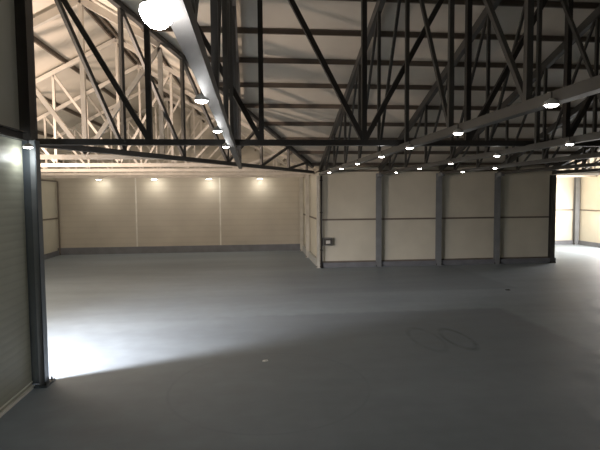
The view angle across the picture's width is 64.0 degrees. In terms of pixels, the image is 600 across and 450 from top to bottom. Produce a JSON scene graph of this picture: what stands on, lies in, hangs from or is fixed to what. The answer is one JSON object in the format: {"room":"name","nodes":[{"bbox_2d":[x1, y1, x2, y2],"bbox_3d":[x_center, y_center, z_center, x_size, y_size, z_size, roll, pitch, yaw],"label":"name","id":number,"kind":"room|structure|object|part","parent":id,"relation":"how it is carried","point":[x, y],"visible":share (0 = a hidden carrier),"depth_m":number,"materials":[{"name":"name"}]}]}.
{"room":"empty warehouse interior","nodes":[
{"label":"empty warehouse interior","id":0,"kind":"room"},
{"bbox_2d":[0,0,31,411],"bbox_3d":[-3.195,-0.715,1.911,0.120,6.243,8.520,-1,4,-6],"label":"wall","id":1,"kind":"structure","parent":0,"point":[15,350],"depth_m":5.88,"materials":[{"name":"beige metal"}]},
{"bbox_2d":[0,124,27,140],"bbox_3d":[-3.121,-0.877,1.949,0.140,0.110,8.400,-1,4,-6],"label":"header beam","id":2,"kind":"structure","parent":1,"relation":"attached to","point":[5,131],"depth_m":5.79,"materials":[{"name":"metal"}]},
{"bbox_2d":[22,139,33,148],"bbox_3d":[-3.407,-1.015,6.010,0.122,0.116,0.122,-1,4,-6],"label":"lamp","id":3,"kind":"object","parent":2,"relation":"attached to","point":[27,145],"visible":1,"depth_m":5.98,"materials":[{"name":"white metal"}]},
{"bbox_3d":[-3.407,-0.998,6.011,0.122,0.050,0.122,-1,4,-6],"label":"lamp shade","id":4,"kind":"part","parent":3,"relation":"part of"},
{"bbox_2d":[0,381,32,409],"bbox_3d":[-3.106,2.322,2.104,0.012,0.015,8.520,-1,4,-6],"label":"trim","id":5,"kind":"structure","parent":1,"relation":"attached to","point":[12,398],"depth_m":5.88,"materials":[{"name":"grey metal"}]},
{"bbox_2d":[0,385,34,417],"bbox_3d":[-3.094,2.385,2.109,0.035,0.030,8.520,-1,4,-6],"label":"trim","id":6,"kind":"structure","parent":1,"relation":"attached to","point":[29,389],"depth_m":5.86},
{"bbox_2d":[41,168,58,253],"bbox_3d":[-9.400,0.152,9.033,0.160,3.739,23.800,-1,4,-6],"label":"wall","id":7,"kind":"structure","parent":0,"point":[48,185],"depth_m":20.09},
{"bbox_2d":[44,251,59,259],"bbox_3d":[-9.782,1.631,13.876,0.080,0.200,14.080,-1,4,-6],"label":"baseboard","id":8,"kind":"structure","parent":7,"relation":"attached to","point":[55,253],"depth_m":20.01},
{"bbox_2d":[56,106,303,247],"bbox_3d":[-5.211,-2.028,21.358,10.760,6.520,0.132,-1,4,-6],"label":"wall","id":9,"kind":"structure","parent":0,"point":[106,212],"depth_m":21.33,"materials":[{"name":"beige paint"}]},
{"bbox_2d":[58,244,299,254],"bbox_3d":[-5.227,1.083,21.439,10.660,0.300,0.100,-1,4,-6],"label":"baseboard","id":10,"kind":"structure","parent":9,"relation":"attached to","point":[258,247],"depth_m":21.38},
{"bbox_2d":[0,244,599,449],"bbox_3d":[2.803,1.949,10.367,25.020,0.200,24.400,-1,4,-6],"label":"floor","id":11,"kind":"structure","parent":0,"point":[147,351],"depth_m":7.42,"materials":[{"name":"paint"}]},
{"bbox_2d":[14,0,54,387],"bbox_3d":[-3.521,-0.978,6.253,0.300,6.243,0.280,-1,4,-6],"label":"steel column","id":12,"kind":"structure","parent":11,"relation":"on","point":[30,158],"depth_m":6.28,"materials":[{"name":"grey metal"}]},
{"bbox_3d":[-3.497,2.127,6.442,0.300,0.020,0.280,-1,4,-6],"label":"plate","id":13,"kind":"part","parent":12,"relation":"part of","materials":[{"name":"grey metal"}]},
{"bbox_2d":[56,181,60,254],"bbox_3d":[-10.445,-0.288,20.769,0.082,3.200,0.074,-1,4,-6],"label":"steel post","id":14,"kind":"object","parent":11,"relation":"on","point":[56,181],"visible":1,"depth_m":20.75,"materials":[{"name":"grey metal"}]},
{"bbox_2d":[300,177,302,250],"bbox_3d":[0.070,-0.502,21.624,0.168,3.360,0.196,-1,4,-6],"label":"steel post","id":15,"kind":"object","parent":11,"relation":"on","point":[301,178],"visible":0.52,"depth_m":21.56,"materials":[{"name":"metal"}]},
{"bbox_2d":[305,175,309,257],"bbox_3d":[0.299,-0.364,19.340,0.168,3.360,0.196,-1,4,-6],"label":"steel post","id":16,"kind":"object","parent":11,"relation":"on","point":[306,176],"visible":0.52,"depth_m":19.28,"materials":[{"name":"metal"}]},
{"bbox_2d":[316,176,320,267],"bbox_3d":[0.623,-0.104,16.528,0.140,3.180,0.168,-1,4,-6],"label":"steel post","id":17,"kind":"object","parent":11,"relation":"on","point":[317,177],"visible":1,"depth_m":16.48,"materials":[{"name":"metal"}]},
{"bbox_2d":[375,173,382,266],"bbox_3d":[2.748,-0.161,16.585,0.238,3.255,0.421,-1,4,-6],"label":"steel post","id":18,"kind":"object","parent":11,"relation":"on","point":[378,175],"visible":0.97,"depth_m":16.64,"materials":[{"name":"grey metal"}]},
{"bbox_2d":[378,0,599,174],"bbox_3d":[3.609,-2.822,7.970,0.100,3.226,17.264,-1,4,-6],"label":"truss","id":19,"kind":"object","parent":18,"relation":"on","point":[483,21],"visible":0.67,"depth_m":8.92,"materials":[{"name":"grey metal"}]},
{"bbox_2d":[565,137,573,145],"bbox_3d":[3.674,-1.142,6.543,0.112,0.116,0.112,-1,4,-6],"label":"lamp","id":20,"kind":"object","parent":19,"relation":"attached to","point":[568,143],"visible":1,"depth_m":6.51,"materials":[{"name":"white metal"}]},
{"bbox_2d":[435,173,444,265],"bbox_3d":[4.897,-0.191,16.799,0.238,3.255,0.421,-1,4,-6],"label":"steel post","id":21,"kind":"object","parent":11,"relation":"on","point":[438,230],"visible":0.98,"depth_m":16.86,"materials":[{"name":"grey metal"}]},
{"bbox_2d":[439,5,599,173],"bbox_3d":[5.758,-2.852,8.184,0.100,3.226,17.264,-1,4,-6],"label":"truss","id":22,"kind":"object","parent":21,"relation":"on","point":[593,20],"visible":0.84,"depth_m":10.55,"materials":[{"name":"grey metal"}]},
{"bbox_2d":[219,82,562,91],"bbox_3d":[6.411,-3.399,12.048,16.761,0.100,0.060,-1,4,-6],"label":"roof purlin","id":23,"kind":"structure","parent":22,"relation":"on","point":[242,84],"depth_m":11.52,"materials":[{"name":"grey metal"}]},
{"bbox_2d":[282,137,555,140],"bbox_3d":[5.102,-2.626,14.802,11.310,0.100,0.060,-1,4,-6],"label":"roof purlin","id":24,"kind":"structure","parent":22,"relation":"on","point":[283,138],"depth_m":14.50,"materials":[{"name":"black metal"}]},
{"bbox_2d":[243,103,599,111],"bbox_3d":[5.285,-3.132,12.897,13.558,0.100,0.060,-1,4,-6],"label":"roof purlin","id":25,"kind":"structure","parent":22,"relation":"on","point":[303,106],"depth_m":12.51,"materials":[{"name":"grey metal"}]},
{"bbox_2d":[264,122,599,127],"bbox_3d":[5.194,-2.879,13.850,12.434,0.100,0.060,-1,4,-6],"label":"roof purlin","id":26,"kind":"structure","parent":22,"relation":"on","point":[265,123],"depth_m":13.59,"materials":[{"name":"black metal"}]},
{"bbox_2d":[312,163,555,165],"bbox_3d":[4.919,-2.120,16.707,9.062,0.100,0.060,-1,4,-6],"label":"roof purlin","id":27,"kind":"structure","parent":22,"relation":"on","point":[313,164],"depth_m":16.59,"materials":[{"name":"black metal"}]},
{"bbox_2d":[298,151,597,153],"bbox_3d":[5.011,-2.373,15.755,10.186,0.100,0.060,-1,4,-6],"label":"roof purlin","id":28,"kind":"structure","parent":22,"relation":"on","point":[299,152],"depth_m":15.65,"materials":[{"name":"black metal"}]},
{"bbox_2d":[493,172,504,263],"bbox_3d":[7.046,-0.221,17.013,0.238,3.255,0.421,-1,4,-6],"label":"steel post","id":29,"kind":"object","parent":11,"relation":"on","point":[497,186],"visible":0.99,"depth_m":17.09,"materials":[{"name":"grey metal"}]},
{"bbox_2d":[497,100,599,173],"bbox_3d":[7.888,-2.881,8.396,0.100,3.226,17.264,-1,4,-6],"label":"truss","id":30,"kind":"object","parent":29,"relation":"on","point":[575,110],"visible":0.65,"depth_m":13.80,"materials":[{"name":"grey metal"}]},
{"bbox_2d":[151,25,599,42],"bbox_3d":[6.035,-3.897,10.087,17.885,0.100,0.060,-1,4,-6],"label":"roof purlin","id":31,"kind":"structure","parent":30,"relation":"on","point":[206,29],"depth_m":9.57,"materials":[{"name":"grey metal"}]},
{"bbox_2d":[208,57,599,69],"bbox_3d":[6.223,-3.648,11.067,17.323,0.100,0.060,-1,4,-6],"label":"roof purlin","id":32,"kind":"structure","parent":30,"relation":"on","point":[241,59],"depth_m":10.61,"materials":[{"name":"grey metal"}]},
{"bbox_2d":[327,0,599,8],"bbox_3d":[5.846,-4.147,9.107,18.447,0.100,0.060,-1,4,-6],"label":"roof purlin","id":33,"kind":"structure","parent":30,"relation":"on","point":[510,3],"depth_m":8.91,"materials":[{"name":"grey metal"}]},
{"bbox_2d":[548,175,556,262],"bbox_3d":[9.104,-0.218,17.333,0.224,3.180,0.224,-1,4,-6],"label":"steel post","id":34,"kind":"object","parent":11,"relation":"on","point":[553,178],"visible":1,"depth_m":17.31,"materials":[{"name":"black metal"}]},
{"bbox_2d":[573,177,580,244],"bbox_3d":[13.556,-0.692,23.531,0.308,3.300,0.224,-1,4,-6],"label":"steel post","id":35,"kind":"object","parent":11,"relation":"on","point":[577,180],"visible":1,"depth_m":23.49,"materials":[{"name":"grey metal"}]},
{"bbox_2d":[303,169,318,256],"bbox_3d":[0.464,-0.392,19.294,0.160,3.420,5.320,-1,4,-6],"label":"wall","id":36,"kind":"structure","parent":0,"point":[312,178],"depth_m":18.82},
{"bbox_2d":[41,98,304,177],"bbox_3d":[-5.008,-3.469,19.122,10.708,3.160,0.090,-1,4,-6],"label":"truss","id":37,"kind":"object","parent":36,"relation":"attached to","point":[165,99],"visible":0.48,"depth_m":19.10,"materials":[{"name":"metal"}]},
{"bbox_2d":[40,83,315,175],"bbox_3d":[-4.769,-3.325,16.738,10.708,3.160,0.090,-1,4,-6],"label":"truss","id":38,"kind":"object","parent":36,"relation":"attached to","point":[193,106],"visible":0.56,"depth_m":16.77,"materials":[{"name":"metal"}]},
{"bbox_2d":[302,245,316,265],"bbox_3d":[0.388,1.192,19.367,0.100,0.250,5.350,-1,4,-6],"label":"baseboard","id":39,"kind":"structure","parent":36,"relation":"attached to","point":[311,256],"depth_m":18.66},
{"bbox_2d":[32,0,599,170],"bbox_3d":[2.744,-3.183,10.253,24.420,3.220,24.200,-1,4,-6],"label":"ceiling","id":40,"kind":"structure","parent":0,"point":[317,14],"depth_m":11.15,"materials":[{"name":"beige metal"}]},
{"bbox_2d":[30,0,313,172],"bbox_3d":[-1.767,-3.058,11.671,0.100,3.197,10.341,1,4,25],"label":"truss","id":41,"kind":"object","parent":40,"relation":"attached to","point":[123,11],"visible":0.78,"depth_m":9.01,"materials":[{"name":"metal"}]},
{"bbox_2d":[33,0,164,158],"bbox_3d":[-6.064,-2.859,9.287,6.660,3.156,0.090,-1,4,-6],"label":"truss","id":42,"kind":"object","parent":41,"relation":"attached to","point":[53,13],"visible":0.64,"depth_m":9.47,"materials":[{"name":"metal"}]},
{"bbox_2d":[36,95,112,132],"bbox_3d":[-6.881,-3.375,11.908,0.060,0.100,18.167,-1,4,-6],"label":"roof purlin","id":43,"kind":"structure","parent":42,"relation":"on","point":[66,109],"depth_m":15.15,"materials":[{"name":"metal"}]},
{"bbox_2d":[36,38,237,166],"bbox_3d":[-5.571,-3.021,11.844,8.133,3.159,0.090,-1,4,-6],"label":"truss","id":44,"kind":"object","parent":41,"relation":"attached to","point":[52,74],"visible":0.51,"depth_m":11.92,"materials":[{"name":"metal"}]},
{"bbox_2d":[37,64,286,171],"bbox_3d":[-5.098,-3.174,14.298,9.566,3.159,0.090,-1,4,-6],"label":"truss","id":45,"kind":"object","parent":41,"relation":"attached to","point":[44,116],"visible":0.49,"depth_m":14.30,"materials":[{"name":"metal"}]},
{"bbox_2d":[38,131,61,138],"bbox_3d":[-7.908,-2.689,10.907,0.060,0.100,20.034,-1,4,-6],"label":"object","id":46,"kind":"structure","parent":45,"relation":"on","point":[39,132],"depth_m":15.99,"materials":[{"name":"black metal"}]},
{"bbox_2d":[34,36,143,118],"bbox_3d":[-5.855,-4.061,12.910,0.060,0.100,16.300,-1,4,-6],"label":"roof purlin","id":47,"kind":"structure","parent":45,"relation":"on","point":[37,41],"depth_m":11.46,"materials":[{"name":"grey metal"}]},
{"bbox_2d":[83,6,173,107],"bbox_3d":[-4.829,-4.748,13.912,0.060,0.100,14.432,-1,4,-6],"label":"roof purlin","id":48,"kind":"structure","parent":45,"relation":"on","point":[92,14],"depth_m":11.31,"materials":[{"name":"grey metal"}]},
{"bbox_2d":[90,0,177,107],"bbox_3d":[-4.681,-4.757,14.050,0.060,0.100,14.186,-1,4,-6],"label":"roof purlin","id":49,"kind":"structure","parent":45,"relation":"on","point":[103,19],"depth_m":11.67,"materials":[{"name":"grey metal"}]},
{"bbox_2d":[140,28,203,122],"bbox_3d":[-3.647,-4.207,15.139,0.060,0.100,12.296,-1,4,-6],"label":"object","id":50,"kind":"structure","parent":45,"relation":"on","point":[154,47],"depth_m":13.50,"materials":[{"name":"grey metal"}]},
{"bbox_2d":[159,0,241,168],"bbox_3d":[-0.863,-2.639,5.526,0.085,3.226,13.281,-1,4,-6],"label":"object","id":51,"kind":"object","parent":41,"relation":"attached to","point":[184,25],"visible":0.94,"depth_m":3.77,"materials":[{"name":"metal"}]},
{"bbox_2d":[139,0,174,29],"bbox_3d":[-0.538,-0.828,1.809,0.130,0.170,0.130,-1,4,-6],"label":"lamp","id":52,"kind":"object","parent":51,"relation":"attached to","point":[156,17],"visible":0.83,"depth_m":1.77,"materials":[{"name":"white"}]},
{"bbox_2d":[194,89,208,103],"bbox_3d":[-0.698,-0.920,3.398,0.102,0.116,0.102,-1,4,-6],"label":"lamp","id":53,"kind":"object","parent":51,"relation":"attached to","point":[199,98],"visible":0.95,"depth_m":3.37,"materials":[{"name":"white"}]},
{"bbox_3d":[-0.698,-0.903,3.399,0.102,0.050,0.102,-1,4,-6],"label":"lamp shade","id":54,"kind":"part","parent":53,"relation":"part of","materials":[{"name":"grey metal"}]},
{"bbox_3d":[-0.698,-0.876,3.401,0.088,0.028,0.088,-1,4,-6],"label":"bulb","id":55,"kind":"part","parent":53,"relation":"part of","materials":[{"name":"white"}]},
{"bbox_2d":[213,124,221,132],"bbox_3d":[-0.858,-1.016,4.987,0.102,0.116,0.102,-1,4,-6],"label":"lamp","id":56,"kind":"object","parent":51,"relation":"attached to","point":[216,129],"visible":0.94,"depth_m":4.96,"materials":[{"name":"white"}]},
{"bbox_3d":[-0.858,-0.999,4.988,0.102,0.050,0.102,-1,4,-6],"label":"lamp shade","id":57,"kind":"part","parent":56,"relation":"part of","materials":[{"name":"white metal"}]},
{"bbox_2d":[319,0,599,174],"bbox_3d":[1.540,-2.794,7.763,0.100,3.226,17.264,-1,4,-6],"label":"truss","id":58,"kind":"object","parent":40,"relation":"attached to","point":[591,86],"visible":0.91,"depth_m":5.74,"materials":[{"name":"grey metal"}]},
{"bbox_2d":[36,0,599,146],"bbox_3d":[1.000,-2.802,7.382,10.045,3.142,0.110,-1,4,-6],"label":"truss","id":59,"kind":"object","parent":58,"relation":"attached to","point":[363,134],"visible":0.78,"depth_m":7.35,"materials":[{"name":"metal"}]},
{"bbox_2d":[406,141,413,148],"bbox_3d":[1.578,-1.148,6.905,0.112,0.116,0.112,-1,4,-6],"label":"lamp","id":60,"kind":"object","parent":58,"relation":"attached to","point":[409,146],"visible":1,"depth_m":6.87,"materials":[{"name":"white metal"}]},
{"bbox_2d":[453,124,462,134],"bbox_3d":[1.740,-1.050,5.287,0.112,0.116,0.112,-1,4,-6],"label":"lamp","id":61,"kind":"object","parent":58,"relation":"attached to","point":[457,131],"visible":0.99,"depth_m":5.26,"materials":[{"name":"white"}]},
{"bbox_3d":[1.740,-1.033,5.288,0.112,0.050,0.112,-1,4,-6],"label":"lamp shade","id":62,"kind":"part","parent":61,"relation":"part of","materials":[{"name":"white metal"}]},
{"bbox_2d":[543,92,559,107],"bbox_3d":[1.906,-0.951,3.638,0.112,0.116,0.112,-1,4,-6],"label":"lamp","id":63,"kind":"object","parent":58,"relation":"attached to","point":[551,102],"visible":1,"depth_m":3.61,"materials":[{"name":"white"}]},
{"bbox_3d":[1.906,-0.907,3.641,0.097,0.028,0.097,-1,4,-6],"label":"bulb","id":64,"kind":"part","parent":63,"relation":"part of","materials":[{"name":"white glass"}]},
{"bbox_3d":[1.906,-0.933,3.639,0.112,0.050,0.112,-1,4,-6],"label":"lamp shade","id":65,"kind":"part","parent":63,"relation":"part of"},
{"bbox_2d":[552,147,599,173],"bbox_3d":[9.938,-2.910,8.600,0.100,3.226,17.264,-1,4,-6],"label":"truss","id":66,"kind":"object","parent":40,"relation":"attached to","point":[562,163],"visible":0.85,"depth_m":16.00,"materials":[{"name":"grey metal"}]},
{"bbox_2d":[319,167,551,262],"bbox_3d":[4.907,-0.316,17.077,8.480,3.470,0.160,-1,4,-6],"label":"wall","id":67,"kind":"structure","parent":0,"point":[348,194],"depth_m":17.01,"materials":[{"name":"beige metal"}]},
{"bbox_2d":[320,176,322,267],"bbox_3d":[0.734,-0.100,16.522,0.090,3.170,0.195,-1,4,-6],"label":"conduit pipe","id":68,"kind":"object","parent":67,"relation":"attached to","point":[321,180],"visible":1,"depth_m":16.46,"materials":[{"name":"metal"}]},
{"bbox_2d":[322,238,332,245],"bbox_3d":[0.953,0.581,16.588,0.350,0.280,0.130,-1,4,-6],"label":"electrical box","id":69,"kind":"object","parent":67,"relation":"attached to","point":[325,241],"visible":1,"depth_m":16.54,"materials":[{"name":"grey plastic"}]},
{"bbox_3d":[4.940,1.230,17.113,8.450,0.045,0.040,-1,4,-6],"label":"rail","id":70,"kind":"part","parent":67,"relation":"part of","materials":[{"name":"grey metal"}]},
{"bbox_3d":[4.929,-0.237,17.023,8.450,0.055,0.040,-1,4,-6],"label":"rail","id":71,"kind":"part","parent":67,"relation":"part of","materials":[{"name":"grey metal"}]},
{"bbox_3d":[4.916,-1.914,16.921,8.450,0.050,0.040,-1,4,-6],"label":"rail","id":72,"kind":"part","parent":67,"relation":"part of","materials":[{"name":"grey metal"}]},
{"bbox_2d":[320,258,555,267],"bbox_3d":[4.955,1.337,17.081,8.730,0.170,0.120,-1,4,-6],"label":"baseboard","id":73,"kind":"structure","parent":67,"relation":"attached to","point":[515,260],"depth_m":17.00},
{"bbox_2d":[555,169,573,239],"bbox_3d":[11.124,-1.442,23.423,5.180,4.849,0.160,-1,4,-6],"label":"wall","id":74,"kind":"structure","parent":0,"point":[564,185],"depth_m":23.61,"materials":[{"name":"beige paint"}]},
{"bbox_2d":[555,240,574,244],"bbox_3d":[11.151,0.883,23.475,5.180,0.200,0.100,-1,4,-6],"label":"baseboard","id":75,"kind":"structure","parent":74,"relation":"attached to","point":[557,242],"depth_m":23.61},
{"bbox_2d":[579,175,599,242],"bbox_3d":[14.946,-1.584,11.575,0.160,6.520,24.200,-1,4,-6],"label":"wall","id":76,"kind":"structure","parent":0,"point":[589,221],"depth_m":22.83,"materials":[{"name":"beige paint"}]},
{"bbox_2d":[552,157,599,174],"bbox_3d":[11.455,-2.810,19.910,5.119,1.484,0.080,-1,4,-6],"label":"truss","id":77,"kind":"object","parent":76,"relation":"attached to","point":[599,157],"visible":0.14,"depth_m":19.94,"materials":[{"name":"metal"}]},
{"bbox_2d":[557,160,597,176],"bbox_3d":[11.246,-2.936,21.996,5.119,1.484,0.080,-1,4,-6],"label":"truss","id":78,"kind":"object","parent":76,"relation":"attached to","point":[572,160],"visible":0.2,"depth_m":22.15,"materials":[{"name":"metal"}]},
{"bbox_2d":[566,151,599,172],"bbox_3d":[11.645,-2.696,18.023,5.119,1.484,0.080,-1,4,-6],"label":"truss","id":79,"kind":"object","parent":76,"relation":"attached to","point":[595,159],"visible":0.04,"depth_m":17.96,"materials":[{"name":"metal"}]},
{"bbox_2d":[578,240,599,247],"bbox_3d":[14.147,1.130,19.059,0.100,0.200,9.300,-1,4,-6],"label":"baseboard","id":80,"kind":"structure","parent":76,"relation":"attached to","point":[585,243],"depth_m":22.79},
{"bbox_3d":[8.778,-0.522,20.368,0.120,3.420,5.630,-1,4,-6],"label":"wall","id":81,"kind":"structure","parent":0,"visible":0},
{"bbox_2d":[552,158,599,171],"bbox_3d":[10.617,-2.562,15.596,0.100,1.527,4.982,-3,4,-36],"label":"truss","id":82,"kind":"object","parent":81,"relation":"attached to","point":[579,160],"visible":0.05,"depth_m":16.81,"materials":[{"name":"grey metal"}]}
]}

